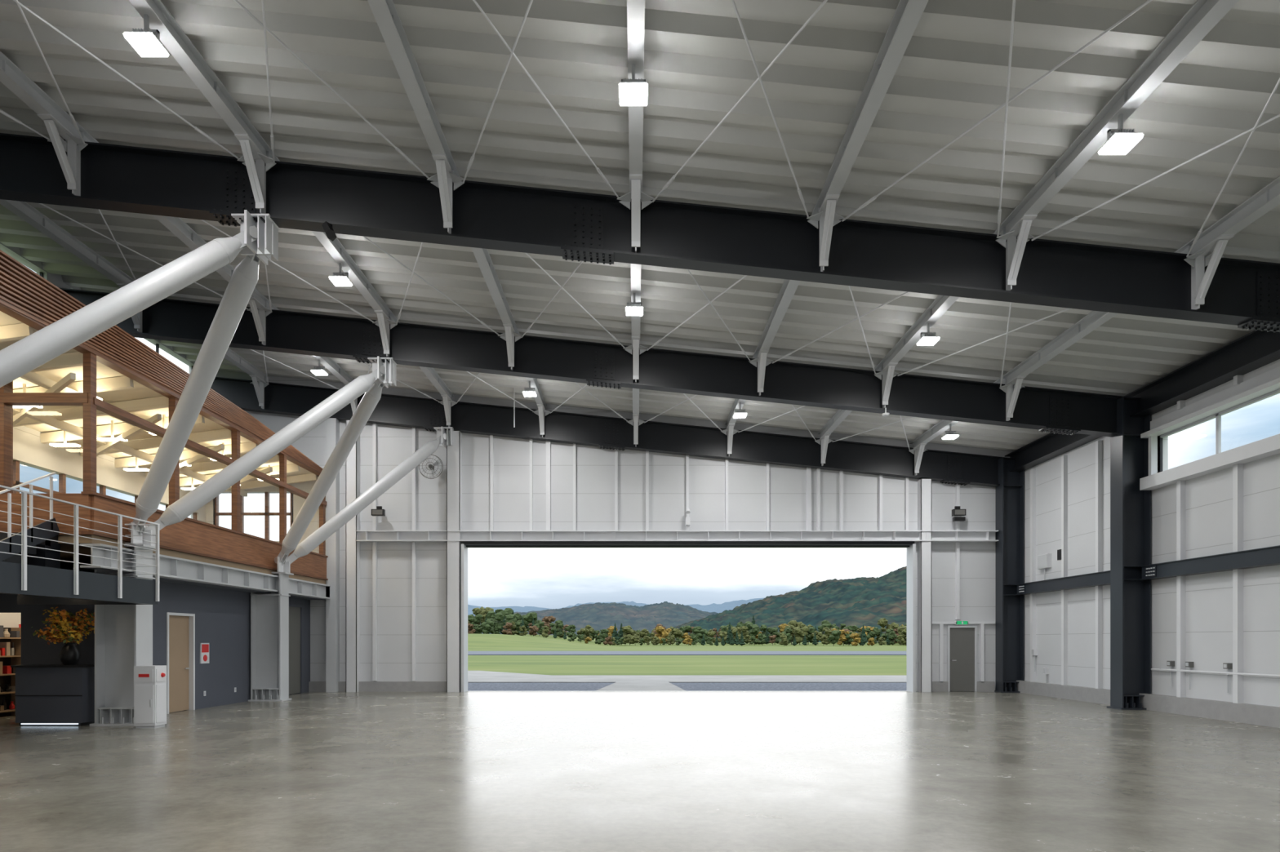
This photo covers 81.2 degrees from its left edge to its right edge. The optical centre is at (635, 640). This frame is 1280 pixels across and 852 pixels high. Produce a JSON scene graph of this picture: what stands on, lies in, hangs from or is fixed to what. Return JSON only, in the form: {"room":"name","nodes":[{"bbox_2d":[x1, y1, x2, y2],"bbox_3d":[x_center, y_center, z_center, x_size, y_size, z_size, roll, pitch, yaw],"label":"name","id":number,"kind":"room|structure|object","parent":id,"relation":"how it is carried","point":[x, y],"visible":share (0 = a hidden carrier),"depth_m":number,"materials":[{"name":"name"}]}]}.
{"room":"aircraft hangar","nodes":[
{"label":"aircraft hangar","id":0,"kind":"room"},
{"bbox_2d":[0,593,94,665],"bbox_3d":[-12.300,0.160,15.700,3.400,3.000,0.200,0,0,0],"label":"wall","id":1,"kind":"structure","parent":0,"point":[34,651],"depth_m":15.60,"materials":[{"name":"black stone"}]},
{"bbox_2d":[0,242,205,627],"bbox_3d":[-14.125,-3.629,9.000,0.250,10.578,30.600,0,0,0],"label":"wall","id":2,"kind":"structure","parent":0,"point":[28,448],"depth_m":18.28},
{"bbox_2d":[13,460,196,519],"bbox_3d":[-14.100,-3.415,19.050,0.100,1.350,9.800,0,0,0],"label":"window","id":3,"kind":"structure","parent":2,"relation":"in","point":[62,477],"depth_m":17.85,"materials":[{"name":"brown wood"}]},
{"bbox_2d":[152,581,310,709],"bbox_3d":[-10.725,0.160,19.950,0.250,3.000,8.700,0,0,0],"label":"wall","id":4,"kind":"structure","parent":0,"point":[222,616],"depth_m":18.96,"materials":[{"name":"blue paint"}]},
{"bbox_2d":[166,612,195,714],"bbox_3d":[-10.655,0.510,17.375,0.170,2.300,1.050,0,0,0],"label":"door","id":5,"kind":"structure","parent":4,"relation":"in","point":[180,627],"depth_m":17.49,"materials":[{"name":"brown wood"}]},
{"bbox_2d":[200,643,208,663],"bbox_3d":[-10.580,0.310,18.325,0.040,0.500,0.350,0,0,0],"label":"fire extinguisher sign","id":6,"kind":"object","parent":4,"relation":"attached to","point":[204,647],"visible":1,"depth_m":18.29,"materials":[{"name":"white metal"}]},
{"bbox_2d":[152,576,325,599],"bbox_3d":[-12.050,-1.330,19.950,3.900,0.020,8.700,0,0,0],"label":"trim","id":7,"kind":"structure","parent":4,"relation":"attached to","point":[162,580],"depth_m":18.44,"materials":[{"name":"grey metal"}]},
{"bbox_2d":[288,604,302,694],"bbox_3d":[-10.554,0.270,22.500,0.092,2.780,2.160,0,0,0],"label":"door","id":8,"kind":"structure","parent":4,"relation":"in","point":[295,611],"depth_m":23.19,"materials":[{"name":"grey paint"}]},
{"bbox_2d":[205,369,1013,691],"bbox_3d":[-0.800,-3.639,24.425,26.800,10.598,0.250,0,0,0],"label":"wall","id":9,"kind":"structure","parent":0,"point":[595,466],"depth_m":24.30,"materials":[{"name":"metal"}]},
{"bbox_2d":[213,492,293,539],"bbox_3d":[-12.450,-4.040,24.360,2.600,1.600,0.120,0,0,0],"label":"window","id":10,"kind":"structure","parent":9,"relation":"in","point":[215,506],"depth_m":24.30,"materials":[{"name":"brown wood"}]},
{"bbox_2d":[371,506,385,515],"bbox_3d":[-8.257,-4.162,24.070,0.400,0.320,0.460,0,0,0],"label":"wall speaker","id":11,"kind":"object","parent":9,"relation":"attached to","point":[379,511],"visible":1,"depth_m":23.84,"materials":[{"name":"black plastic"}]},
{"bbox_2d":[418,454,443,479],"bbox_3d":[-6.558,-5.565,24.044,0.779,0.779,0.534,0,0,0],"label":"wall fan","id":12,"kind":"object","parent":9,"relation":"attached to","point":[431,467],"visible":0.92,"depth_m":23.85,"materials":[{"name":"grey paint"}]},
{"bbox_2d":[325,417,931,692],"bbox_3d":[-0.226,-2.747,24.150,19.473,8.814,0.300,0,0,0],"label":"columns","id":13,"kind":"structure","parent":9,"relation":"attached to","point":[454,453],"depth_m":24.00,"materials":[{"name":"white metal"}]},
{"bbox_2d":[308,681,995,692],"bbox_3d":[0.518,1.495,24.250,22.236,0.330,0.100,0,0,0],"label":"baseboard","id":14,"kind":"structure","parent":9,"relation":"attached to","point":[313,686],"depth_m":24.20,"materials":[{"name":"concrete"}]},
{"bbox_2d":[355,530,998,546],"bbox_3d":[1.328,-3.315,24.130,20.615,0.450,0.340,0,0,0],"label":"header beam","id":15,"kind":"structure","parent":9,"relation":"attached to","point":[468,538],"depth_m":24.16,"materials":[{"name":"metal"}]},
{"bbox_2d":[373,422,995,682],"bbox_3d":[1.556,-2.847,24.240,20.160,8.414,0.120,0,0,0],"label":"wall studs","id":16,"kind":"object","parent":9,"relation":"attached to","point":[808,470],"depth_m":24.18,"materials":[{"name":"white metal"}]},
{"bbox_2d":[684,508,690,525],"bbox_3d":[1.674,-3.989,24.114,0.160,0.514,0.372,0,0,0],"label":"fire alarm","id":17,"kind":"object","parent":9,"relation":"attached to","point":[687,511],"visible":1,"depth_m":24.00,"materials":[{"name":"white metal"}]},
{"bbox_2d":[461,543,915,692],"bbox_3d":[1.690,-0.725,24.290,14.620,4.770,0.580,0,0,0],"label":"door frame","id":18,"kind":"structure","parent":9,"relation":"in","point":[911,550],"depth_m":24.21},
{"bbox_2d":[951,506,965,521],"bbox_3d":[10.347,-4.082,24.070,0.400,0.480,0.460,0,0,0],"label":"wall speaker","id":19,"kind":"object","parent":9,"relation":"attached to","point":[957,511],"visible":1,"depth_m":23.89,"materials":[{"name":"black plastic"}]},
{"bbox_2d":[954,620,968,625],"bbox_3d":[10.573,-0.580,24.242,0.400,0.140,0.115,0,0,0],"label":"exit sign","id":20,"kind":"object","parent":9,"relation":"attached to","point":[958,622],"visible":1,"depth_m":24.19,"materials":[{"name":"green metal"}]},
{"bbox_2d":[946,626,977,692],"bbox_3d":[10.587,0.590,24.235,0.944,2.140,0.130,0,0,0],"label":"door","id":21,"kind":"structure","parent":9,"relation":"in","point":[962,641],"depth_m":24.24,"materials":[{"name":"grey paint"}]},
{"bbox_2d":[0,0,1279,451],"bbox_3d":[-0.800,-7.527,9.260,26.900,2.954,31.620,0,0,0],"label":"ceiling","id":22,"kind":"structure","parent":0,"point":[952,73],"depth_m":10.90,"materials":[{"name":"paint"}]},
{"bbox_2d":[128,0,454,400],"bbox_3d":[-6.000,-7.827,9.000,0.200,0.250,30.600,0,0,0],"label":"beam","id":23,"kind":"structure","parent":22,"relation":"attached to","point":[172,37],"depth_m":10.80,"materials":[{"name":"grey metal"}]},
{"bbox_2d":[123,14,168,57],"bbox_3d":[-6.030,-7.510,9.200,0.350,0.390,0.330,0,0,0],"label":"light","id":24,"kind":"object","parent":23,"relation":"hanging from","point":[144,42],"visible":1,"depth_m":9.18,"materials":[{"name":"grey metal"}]},
{"bbox_2d":[123,33,168,57],"bbox_3d":[-6.030,-7.333,9.200,0.350,0.035,0.330,0,0,0],"label":"diffuser","id":25,"kind":"object","parent":24,"relation":"attached to","point":[147,45],"depth_m":9.17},
{"bbox_2d":[328,262,351,286],"bbox_3d":[-6.030,-7.510,15.250,0.350,0.390,0.330,0,0,0],"label":"light","id":26,"kind":"object","parent":23,"relation":"hanging from","point":[339,279],"visible":1,"depth_m":15.22,"materials":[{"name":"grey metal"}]},
{"bbox_2d":[328,276,351,286],"bbox_3d":[-6.030,-7.333,15.250,0.350,0.035,0.330,0,0,0],"label":"diffuser","id":27,"kind":"object","parent":26,"relation":"attached to","point":[337,281],"depth_m":15.22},
{"bbox_2d":[367,0,546,408],"bbox_3d":[-3.000,-7.521,9.000,0.200,0.250,30.600,0,0,0],"label":"beam","id":28,"kind":"structure","parent":22,"relation":"attached to","point":[385,14],"depth_m":10.40,"materials":[{"name":"grey metal"}]},
{"bbox_2d":[522,381,536,396],"bbox_3d":[-3.030,-7.204,21.300,0.350,0.390,0.330,0,0,0],"label":"light","id":29,"kind":"object","parent":28,"relation":"hanging from","point":[529,393],"visible":1,"depth_m":21.27,"materials":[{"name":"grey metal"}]},
{"bbox_2d":[522,391,536,396],"bbox_3d":[-3.030,-7.027,21.300,0.350,0.035,0.330,0,0,0],"label":"diffuser","id":30,"kind":"object","parent":29,"relation":"attached to","point":[526,393],"depth_m":21.21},
{"bbox_2d":[513,387,515,427],"bbox_3d":[-3.747,-7.410,23.000,0.180,1.675,0.180,0,0,0],"label":"rod","id":31,"kind":"object","parent":22,"relation":"attached to","point":[513,388],"visible":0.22,"depth_m":23.00,"materials":[{"name":"white metal"}]},
{"bbox_2d":[626,0,644,413],"bbox_3d":[0.000,-7.215,9.000,0.200,0.250,30.600,0,0,0],"label":"beam","id":32,"kind":"structure","parent":22,"relation":"attached to","point":[635,8],"depth_m":10.13,"materials":[{"name":"grey metal"}]},
{"bbox_2d":[618,64,648,106],"bbox_3d":[-0.030,-6.898,9.200,0.350,0.390,0.330,0,0,0],"label":"light","id":33,"kind":"object","parent":32,"relation":"hanging from","point":[633,92],"visible":1,"depth_m":9.17,"materials":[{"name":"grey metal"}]},
{"bbox_2d":[618,84,648,106],"bbox_3d":[-0.030,-6.721,9.200,0.350,0.035,0.330,0,0,0],"label":"diffuser","id":34,"kind":"object","parent":33,"relation":"attached to","point":[630,95],"depth_m":9.17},
{"bbox_2d":[626,293,643,315],"bbox_3d":[-0.030,-6.898,15.250,0.350,0.390,0.330,0,0,0],"label":"light","id":35,"kind":"object","parent":32,"relation":"hanging from","point":[631,310],"visible":1,"depth_m":15.23,"materials":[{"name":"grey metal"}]},
{"bbox_2d":[626,306,643,315],"bbox_3d":[-0.030,-6.721,15.250,0.350,0.035,0.330,0,0,0],"label":"diffuser","id":36,"kind":"object","parent":35,"relation":"attached to","point":[630,311],"depth_m":15.20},
{"bbox_2d":[0,0,1279,449],"bbox_3d":[-1.500,-7.133,9.085,20.486,2.111,29.481,0,0,0],"label":"rods","id":37,"kind":"object","parent":22,"relation":"attached to","point":[264,24],"visible":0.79,"depth_m":10.71,"materials":[{"name":"white metal"}]},
{"bbox_2d":[724,0,928,427],"bbox_3d":[3.000,-6.909,9.000,0.200,0.250,30.600,0,0,0],"label":"beam","id":38,"kind":"structure","parent":22,"relation":"attached to","point":[908,14],"depth_m":9.78,"materials":[{"name":"grey metal"}]},
{"bbox_2d":[733,402,746,417],"bbox_3d":[2.970,-6.592,21.300,0.350,0.390,0.330,0,0,0],"label":"light","id":39,"kind":"object","parent":38,"relation":"hanging from","point":[741,414],"visible":1,"depth_m":21.24,"materials":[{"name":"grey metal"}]},
{"bbox_2d":[733,413,746,417],"bbox_3d":[2.970,-6.415,21.300,0.350,0.035,0.330,0,0,0],"label":"diffuser","id":40,"kind":"object","parent":39,"relation":"attached to","point":[735,415],"depth_m":21.24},
{"bbox_2d":[817,0,1239,438],"bbox_3d":[6.000,-6.603,9.000,0.200,0.250,30.600,0,0,0],"label":"beam","id":41,"kind":"structure","parent":22,"relation":"attached to","point":[1203,15],"depth_m":9.56,"materials":[{"name":"grey metal"}]},
{"bbox_2d":[916,323,939,345],"bbox_3d":[5.970,-6.286,15.250,0.350,0.390,0.330,0,0,0],"label":"light","id":42,"kind":"object","parent":41,"relation":"hanging from","point":[928,338],"visible":1,"depth_m":15.20,"materials":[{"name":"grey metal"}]},
{"bbox_2d":[916,337,939,345],"bbox_3d":[5.970,-6.109,15.250,0.350,0.035,0.330,0,0,0],"label":"diffuser","id":43,"kind":"object","parent":42,"relation":"attached to","point":[922,341],"depth_m":15.20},
{"bbox_2d":[1097,114,1143,154],"bbox_3d":[5.970,-6.286,9.200,0.350,0.390,0.330,0,0,0],"label":"light","id":44,"kind":"object","parent":41,"relation":"hanging from","point":[1121,141],"visible":1,"depth_m":9.17,"materials":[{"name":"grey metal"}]},
{"bbox_2d":[1097,134,1143,154],"bbox_3d":[5.970,-6.109,9.200,0.350,0.035,0.330,0,0,0],"label":"diffuser","id":45,"kind":"object","parent":44,"relation":"attached to","point":[1117,144],"depth_m":9.17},
{"bbox_2d":[0,691,1279,851],"bbox_3d":[-0.800,1.735,9.050,26.800,0.150,31.100,0,0,0],"label":"floor","id":46,"kind":"structure","parent":0,"point":[952,771],"depth_m":8.90,"materials":[{"name":"concrete"}]},
{"bbox_2d":[0,624,21,715],"bbox_3d":[-13.860,0.646,16.700,0.280,2.027,1.700,0,0,0],"label":"display shelf","id":47,"kind":"object","parent":46,"relation":"on","point":[10,637],"visible":0.35,"depth_m":16.54,"materials":[{"name":"brown wood"}]},
{"bbox_2d":[10,664,94,725],"bbox_3d":[-11.400,1.070,14.850,1.400,1.180,0.800,0,0,0],"label":"reception desk","id":48,"kind":"object","parent":46,"relation":"on","point":[46,695],"depth_m":14.50,"materials":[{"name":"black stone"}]},
{"bbox_2d":[31,607,94,665],"bbox_3d":[-11.222,-0.100,14.804,1.274,1.161,0.800,0,0,-14],"label":"flower arrangement","id":49,"kind":"object","parent":48,"relation":"on","point":[68,631],"visible":0.99,"depth_m":14.69,"materials":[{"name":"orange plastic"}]},
{"bbox_2d":[89,522,159,726],"bbox_3d":[-10.105,-0.315,14.800,1.010,3.950,0.680,0,0,0],"label":"steel column","id":50,"kind":"structure","parent":46,"relation":"on","point":[123,633],"depth_m":14.78,"materials":[{"name":"metal"}]},
{"bbox_2d":[128,255,260,535],"bbox_3d":[-7.955,-4.354,13.410,4.594,4.576,0.405,0,0,34],"label":"strut","id":51,"kind":"object","parent":50,"relation":"attached to","point":[244,278],"visible":0.84,"depth_m":13.18,"materials":[{"name":"paint"}]},
{"bbox_2d":[80,543,330,599],"bbox_3d":[-10.010,-1.560,19.000,0.380,0.440,10.600,0,0,0],"label":"beam","id":52,"kind":"structure","parent":50,"relation":"attached to","point":[170,567],"depth_m":17.25,"materials":[{"name":"grey metal"}]},
{"bbox_2d":[0,249,328,584],"bbox_3d":[-11.934,-4.100,15.650,4.159,4.620,17.301,0,0,0],"label":"facade","id":53,"kind":"object","parent":52,"relation":"on","point":[112,394],"visible":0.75,"depth_m":15.83,"materials":[{"name":"brown wood"}]},
{"bbox_2d":[0,472,159,604],"bbox_3d":[-11.617,-1.877,8.760,4.765,2.353,11.520,0,0,0],"label":"balcony","id":54,"kind":"object","parent":53,"relation":"attached to","point":[30,570],"visible":1,"depth_m":12.81,"materials":[{"name":"grey metal"}]},
{"bbox_2d":[146,365,386,535],"bbox_3d":[-7.955,-4.354,16.515,4.982,4.575,0.375,0,0,-40],"label":"strut","id":55,"kind":"object","parent":50,"relation":"attached to","point":[175,513],"visible":0.89,"depth_m":16.22,"materials":[{"name":"paint"}]},
{"bbox_2d":[133,665,166,728],"bbox_3d":[-9.255,1.070,14.250,0.450,1.180,0.400,0,0,0],"label":"base cabinet","id":56,"kind":"object","parent":46,"relation":"on","point":[149,681],"visible":1,"depth_m":14.10,"materials":[{"name":"white metal"}]},
{"bbox_2d":[248,556,293,701],"bbox_3d":[-10.105,-0.315,20.700,1.010,3.950,0.680,0,0,0],"label":"steel column","id":57,"kind":"structure","parent":46,"relation":"on","point":[269,612],"depth_m":20.68,"materials":[{"name":"metal"}]},
{"bbox_2d":[274,383,383,565],"bbox_3d":[-7.955,-4.354,19.385,4.512,4.576,0.370,0,0,32],"label":"strut","id":58,"kind":"object","parent":57,"relation":"attached to","point":[371,397],"visible":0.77,"depth_m":19.21,"materials":[{"name":"paint"}]},
{"bbox_2d":[286,432,448,564],"bbox_3d":[-7.955,-4.354,22.390,4.950,4.575,0.375,0,0,-40],"label":"strut","id":59,"kind":"object","parent":57,"relation":"attached to","point":[333,525],"visible":0.84,"depth_m":22.12,"materials":[{"name":"paint"}]},
{"bbox_2d":[465,691,911,692],"bbox_3d":[1.690,1.656,24.245,14.580,0.008,0.250,0,0,0],"label":"door track","id":60,"kind":"object","parent":46,"relation":"on","point":[465,691],"visible":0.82,"depth_m":24.16,"materials":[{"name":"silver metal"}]},
{"bbox_2d":[994,457,1024,693],"bbox_3d":[12.025,-2.094,24.020,0.810,7.509,0.560,0,0,0],"label":"steel column","id":61,"kind":"structure","parent":46,"relation":"on","point":[1010,500],"depth_m":24.00,"materials":[{"name":"metal"}]},
{"bbox_2d":[210,377,1016,487],"bbox_3d":[-0.900,-6.727,24.100,26.200,3.582,0.320,0,0,0],"label":"girder","id":62,"kind":"object","parent":61,"relation":"on","point":[602,432],"visible":0.91,"depth_m":24.09,"materials":[{"name":"grey metal"}]},
{"bbox_2d":[0,199,270,382],"bbox_3d":[-12.000,-8.439,9.000,0.200,0.250,30.600,0,0,0],"label":"beam","id":63,"kind":"structure","parent":62,"relation":"on","point":[23,210],"depth_m":16.03,"materials":[{"name":"grey metal"}]},
{"bbox_2d":[0,51,354,384],"bbox_3d":[-9.000,-8.133,9.000,0.200,0.250,30.600,0,0,0],"label":"beam","id":64,"kind":"structure","parent":62,"relation":"on","point":[11,75],"depth_m":11.86,"materials":[{"name":"grey metal"}]},
{"bbox_2d":[311,360,327,375],"bbox_3d":[-9.030,-7.816,21.300,0.350,0.390,0.330,0,0,0],"label":"light","id":65,"kind":"object","parent":64,"relation":"hanging from","point":[317,371],"visible":1,"depth_m":21.25,"materials":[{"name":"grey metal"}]},
{"bbox_2d":[311,370,327,375],"bbox_3d":[-9.030,-7.639,21.300,0.350,0.035,0.330,0,0,0],"label":"diffuser","id":66,"kind":"object","parent":65,"relation":"attached to","point":[316,372],"depth_m":21.29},
{"bbox_2d":[433,426,454,448],"bbox_3d":[-6.150,-6.532,24.000,0.600,0.550,0.680,0,0,0],"label":"bracket","id":67,"kind":"object","parent":62,"relation":"attached to","point":[449,441],"visible":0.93,"depth_m":23.89,"materials":[{"name":"white metal"}]},
{"bbox_2d":[248,374,927,475],"bbox_3d":[-1.500,-6.813,23.719,21.600,3.002,0.738,0,0,0],"label":"brackets","id":68,"kind":"object","parent":62,"relation":"attached to","point":[259,386],"visible":0.88,"depth_m":23.78,"materials":[{"name":"white metal"}]},
{"bbox_2d":[909,176,1279,448],"bbox_3d":[9.000,-6.297,9.000,0.200,0.250,30.600,0,0,0],"label":"roof beam","id":69,"kind":"structure","parent":62,"relation":"on","point":[1266,199],"depth_m":14.33,"materials":[{"name":"grey metal"}]},
{"bbox_2d":[942,424,959,439],"bbox_3d":[8.970,-5.980,21.300,0.350,0.390,0.330,0,0,0],"label":"light","id":70,"kind":"object","parent":69,"relation":"hanging from","point":[950,434],"visible":1,"depth_m":21.23,"materials":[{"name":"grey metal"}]},
{"bbox_2d":[942,435,959,439],"bbox_3d":[8.970,-5.803,21.300,0.350,0.035,0.330,0,0,0],"label":"diffuser","id":71,"kind":"object","parent":70,"relation":"attached to","point":[946,437],"depth_m":21.21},
{"bbox_2d":[1106,396,1151,710],"bbox_3d":[12.025,-2.094,18.150,0.810,7.509,0.560,0,0,0],"label":"steel column","id":72,"kind":"structure","parent":46,"relation":"on","point":[1130,506],"depth_m":18.13,"materials":[{"name":"metal"}]},
{"bbox_2d":[59,288,1141,437],"bbox_3d":[-0.900,-6.727,18.150,26.200,3.582,0.320,0,0,0],"label":"girder","id":73,"kind":"object","parent":72,"relation":"on","point":[593,364],"visible":0.96,"depth_m":18.14,"materials":[{"name":"grey metal"}]},
{"bbox_2d":[367,355,397,387],"bbox_3d":[-6.150,-6.532,18.150,0.600,0.550,0.680,0,0,0],"label":"bracket","id":74,"kind":"object","parent":73,"relation":"attached to","point":[389,377],"visible":0.9,"depth_m":18.09,"materials":[{"name":"white metal"}]},
{"bbox_2d":[116,284,1026,421],"bbox_3d":[-1.500,-6.813,17.769,21.600,3.002,0.738,0,0,0],"label":"brackets","id":75,"kind":"object","parent":73,"relation":"attached to","point":[1012,388],"visible":0.9,"depth_m":17.83,"materials":[{"name":"white metal"}]},
{"bbox_3d":[12.025,-2.094,12.100,0.810,7.509,0.560,0,0,0],"label":"steel column","id":76,"kind":"structure","parent":46,"relation":"on","visible":0},
{"bbox_2d":[0,133,1279,332],"bbox_3d":[-0.900,-6.727,12.100,26.200,3.582,0.320,0,0,0],"label":"girder","id":77,"kind":"object","parent":76,"relation":"on","point":[580,226],"visible":0.88,"depth_m":12.09,"materials":[{"name":"grey metal"}]},
{"bbox_2d":[231,209,280,265],"bbox_3d":[-6.150,-6.532,12.100,0.600,0.550,0.680,0,0,0],"label":"bracket","id":78,"kind":"object","parent":77,"relation":"attached to","point":[266,246],"visible":0.96,"depth_m":12.01,"materials":[{"name":"white metal"}]},
{"bbox_2d":[321,221,337,241],"bbox_3d":[-4.853,-6.503,11.867,0.196,0.362,0.383,0,0,-37],"label":"security camera","id":79,"kind":"object","parent":77,"relation":"attached to","point":[327,227],"visible":1,"depth_m":11.88,"materials":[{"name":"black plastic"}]},
{"bbox_2d":[37,114,1234,310],"bbox_3d":[-1.500,-6.813,11.719,21.600,3.002,0.738,0,0,0],"label":"brackets","id":80,"kind":"object","parent":77,"relation":"attached to","point":[70,163],"visible":1,"depth_m":11.78,"materials":[{"name":"white metal"}]},
{"bbox_3d":[-10.105,-0.315,8.850,1.010,3.950,0.680,0,0,0],"label":"steel column","id":81,"kind":"structure","parent":46,"relation":"on","visible":0},
{"bbox_2d":[0,225,262,387],"bbox_3d":[-7.955,-4.354,10.515,4.919,4.575,0.375,0,0,-39],"label":"strut","id":82,"kind":"object","parent":81,"relation":"attached to","point":[25,355],"visible":0.88,"depth_m":10.73,"materials":[{"name":"paint"}]},
{"bbox_2d":[1024,331,1279,706],"bbox_3d":[12.525,-2.283,9.000,0.250,7.885,30.600,0,0,0],"label":"wall","id":83,"kind":"structure","parent":0,"point":[1208,497],"depth_m":17.17,"materials":[{"name":"metal"}]},
{"bbox_2d":[1031,648,1037,671],"bbox_3d":[12.335,0.610,23.100,0.130,0.700,0.140,0,0,0],"label":"power socket","id":84,"kind":"object","parent":83,"relation":"attached to","point":[1034,651],"visible":1,"depth_m":23.04,"materials":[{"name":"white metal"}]},
{"bbox_2d":[1037,553,1051,580],"bbox_3d":[12.335,-2.141,22.549,0.130,0.920,0.550,0,0,0],"label":"electrical panel","id":85,"kind":"object","parent":83,"relation":"attached to","point":[1044,561],"visible":0.85,"depth_m":22.45,"materials":[{"name":"white metal"}]},
{"bbox_2d":[1043,667,1049,683],"bbox_3d":[12.335,1.160,22.460,0.130,0.700,0.140,0,0,0],"label":"power socket","id":86,"kind":"object","parent":83,"relation":"attached to","point":[1046,670],"visible":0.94,"depth_m":22.39,"materials":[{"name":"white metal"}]},
{"bbox_2d":[1057,549,1061,560],"bbox_3d":[12.335,-2.490,21.646,0.130,0.300,0.200,0,0,0],"label":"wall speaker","id":87,"kind":"object","parent":83,"relation":"attached to","point":[1059,552],"visible":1,"depth_m":21.64,"materials":[{"name":"black plastic"}]},
{"bbox_2d":[1030,375,1243,703],"bbox_3d":[12.340,-2.373,12.450,0.120,7.305,21.620,0,0,0],"label":"wall studs","id":88,"kind":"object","parent":83,"relation":"attached to","point":[1237,469],"depth_m":19.84,"materials":[{"name":"white metal"}]},
{"bbox_2d":[1004,329,1279,471],"bbox_3d":[12.200,-5.721,9.000,0.400,0.590,30.600,0,0,0],"label":"beam","id":89,"kind":"structure","parent":83,"relation":"attached to","point":[1256,349],"depth_m":16.47,"materials":[{"name":"grey metal"}]},
{"bbox_2d":[1015,545,1279,595],"bbox_3d":[12.245,-1.625,18.060,0.310,0.330,11.460,0,0,0],"label":"beam","id":90,"kind":"structure","parent":83,"relation":"attached to","point":[1269,556],"depth_m":16.66,"materials":[{"name":"metal"}]},
{"bbox_2d":[1016,680,1279,728],"bbox_3d":[12.310,1.470,9.000,0.180,0.380,30.600,0,0,0],"label":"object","id":91,"kind":"structure","parent":83,"relation":"attached to","point":[1254,714],"depth_m":16.82,"materials":[{"name":"concrete"}]},
{"bbox_2d":[1166,661,1174,688],"bbox_3d":[12.345,0.780,17.238,0.110,0.620,0.120,0,0,0],"label":"power socket","id":92,"kind":"object","parent":83,"relation":"attached to","point":[1170,664],"visible":1,"depth_m":17.23,"materials":[{"name":"grey paint"}]},
{"bbox_2d":[1185,662,1193,689],"bbox_3d":[12.345,0.780,16.655,0.110,0.620,0.120,0,0,0],"label":"power socket","id":93,"kind":"object","parent":83,"relation":"attached to","point":[1188,664],"visible":1,"depth_m":16.64,"materials":[{"name":"grey paint"}]},
{"bbox_2d":[1139,366,1279,490],"bbox_3d":[12.300,-4.435,15.100,0.400,1.650,5.660,0,0,0],"label":"window","id":94,"kind":"structure","parent":83,"relation":"in","point":[1261,384],"depth_m":15.92,"materials":[{"name":"white metal"}]},
{"bbox_2d":[1151,668,1279,677],"bbox_3d":[12.338,0.680,15.400,0.125,0.060,4.800,0,0,0],"label":"conduit pipe","id":95,"kind":"object","parent":83,"relation":"attached to","point":[1157,669],"visible":1,"depth_m":15.70,"materials":[{"name":"white metal"}]},
{"bbox_2d":[1222,662,1232,693],"bbox_3d":[12.345,0.780,15.580,0.110,0.620,0.120,0,0,0],"label":"power socket","id":96,"kind":"object","parent":83,"relation":"attached to","point":[1227,666],"visible":1,"depth_m":15.57,"materials":[{"name":"grey paint"}]},
{"label":"outside","id":97,"kind":"structure","parent":0,"visible":0},
{"bbox_2d":[467,597,765,616],"bbox_3d":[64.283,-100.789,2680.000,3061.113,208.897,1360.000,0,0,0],"label":"mountain","id":98,"kind":"structure","parent":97,"point":[717,608],"depth_m":2619.68},
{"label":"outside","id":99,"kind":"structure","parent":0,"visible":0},
{"bbox_2d":[467,633,906,675],"bbox_3d":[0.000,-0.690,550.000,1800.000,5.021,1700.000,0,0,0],"label":"grass field","id":100,"kind":"structure","parent":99,"point":[529,664],"depth_m":77.26,"materials":[{"name":"plant"}]},
{"bbox_2d":[467,606,906,646],"bbox_3d":[17.402,-6.956,273.109,279.999,17.877,89.053,0,0,0],"label":"tree line","id":101,"kind":"object","parent":100,"relation":"on","point":[505,622],"visible":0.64,"depth_m":255.49,"materials":[{"name":"green plant"}]},
{"bbox_2d":[467,683,906,691],"bbox_3d":[2.500,1.805,27.810,85.000,0.110,6.380,0,0,0],"label":"asphalt pavement","id":102,"kind":"structure","parent":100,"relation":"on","point":[471,686],"depth_m":28.31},
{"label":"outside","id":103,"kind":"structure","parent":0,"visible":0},
{"bbox_2d":[651,565,906,639],"bbox_3d":[280.748,-53.964,744.500,524.762,115.248,629.000,0,0,0],"label":"forested hill","id":104,"kind":"structure","parent":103,"point":[828,596],"depth_m":642.76,"materials":[{"name":"plant"}]},
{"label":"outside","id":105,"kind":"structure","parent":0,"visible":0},
{"bbox_2d":[762,599,906,642],"bbox_3d":[188.171,-15.161,493.000,238.767,37.642,306.000,0,0,0],"label":"forested hill","id":106,"kind":"structure","parent":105,"point":[896,611],"depth_m":443.71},
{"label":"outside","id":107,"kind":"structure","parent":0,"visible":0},
{"bbox_2d":[474,601,719,641],"bbox_3d":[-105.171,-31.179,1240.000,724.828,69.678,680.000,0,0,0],"label":"forested hill","id":108,"kind":"structure","parent":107,"point":[600,616],"depth_m":1083.28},
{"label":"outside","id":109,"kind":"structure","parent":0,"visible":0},
{"bbox_2d":[595,681,686,691],"bbox_3d":[0.150,1.780,27.775,3.200,0.160,6.450,0,0,0],"label":"concrete path","id":110,"kind":"structure","parent":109,"point":[619,686],"depth_m":27.50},
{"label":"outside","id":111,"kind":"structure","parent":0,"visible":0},
{"bbox_2d":[467,651,906,655],"bbox_3d":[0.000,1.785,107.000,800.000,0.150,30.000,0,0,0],"label":"runway","id":112,"kind":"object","parent":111,"point":[469,653],"visible":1,"depth_m":100.61,"materials":[{"name":"asphalt"}]},
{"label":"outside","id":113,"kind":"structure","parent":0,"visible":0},
{"bbox_2d":[467,671,906,683],"bbox_3d":[5.000,1.790,38.000,170.000,0.140,14.000,0,0,0],"label":"apron","id":114,"kind":"structure","parent":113,"point":[473,677],"depth_m":33.09,"materials":[{"name":"concrete"}]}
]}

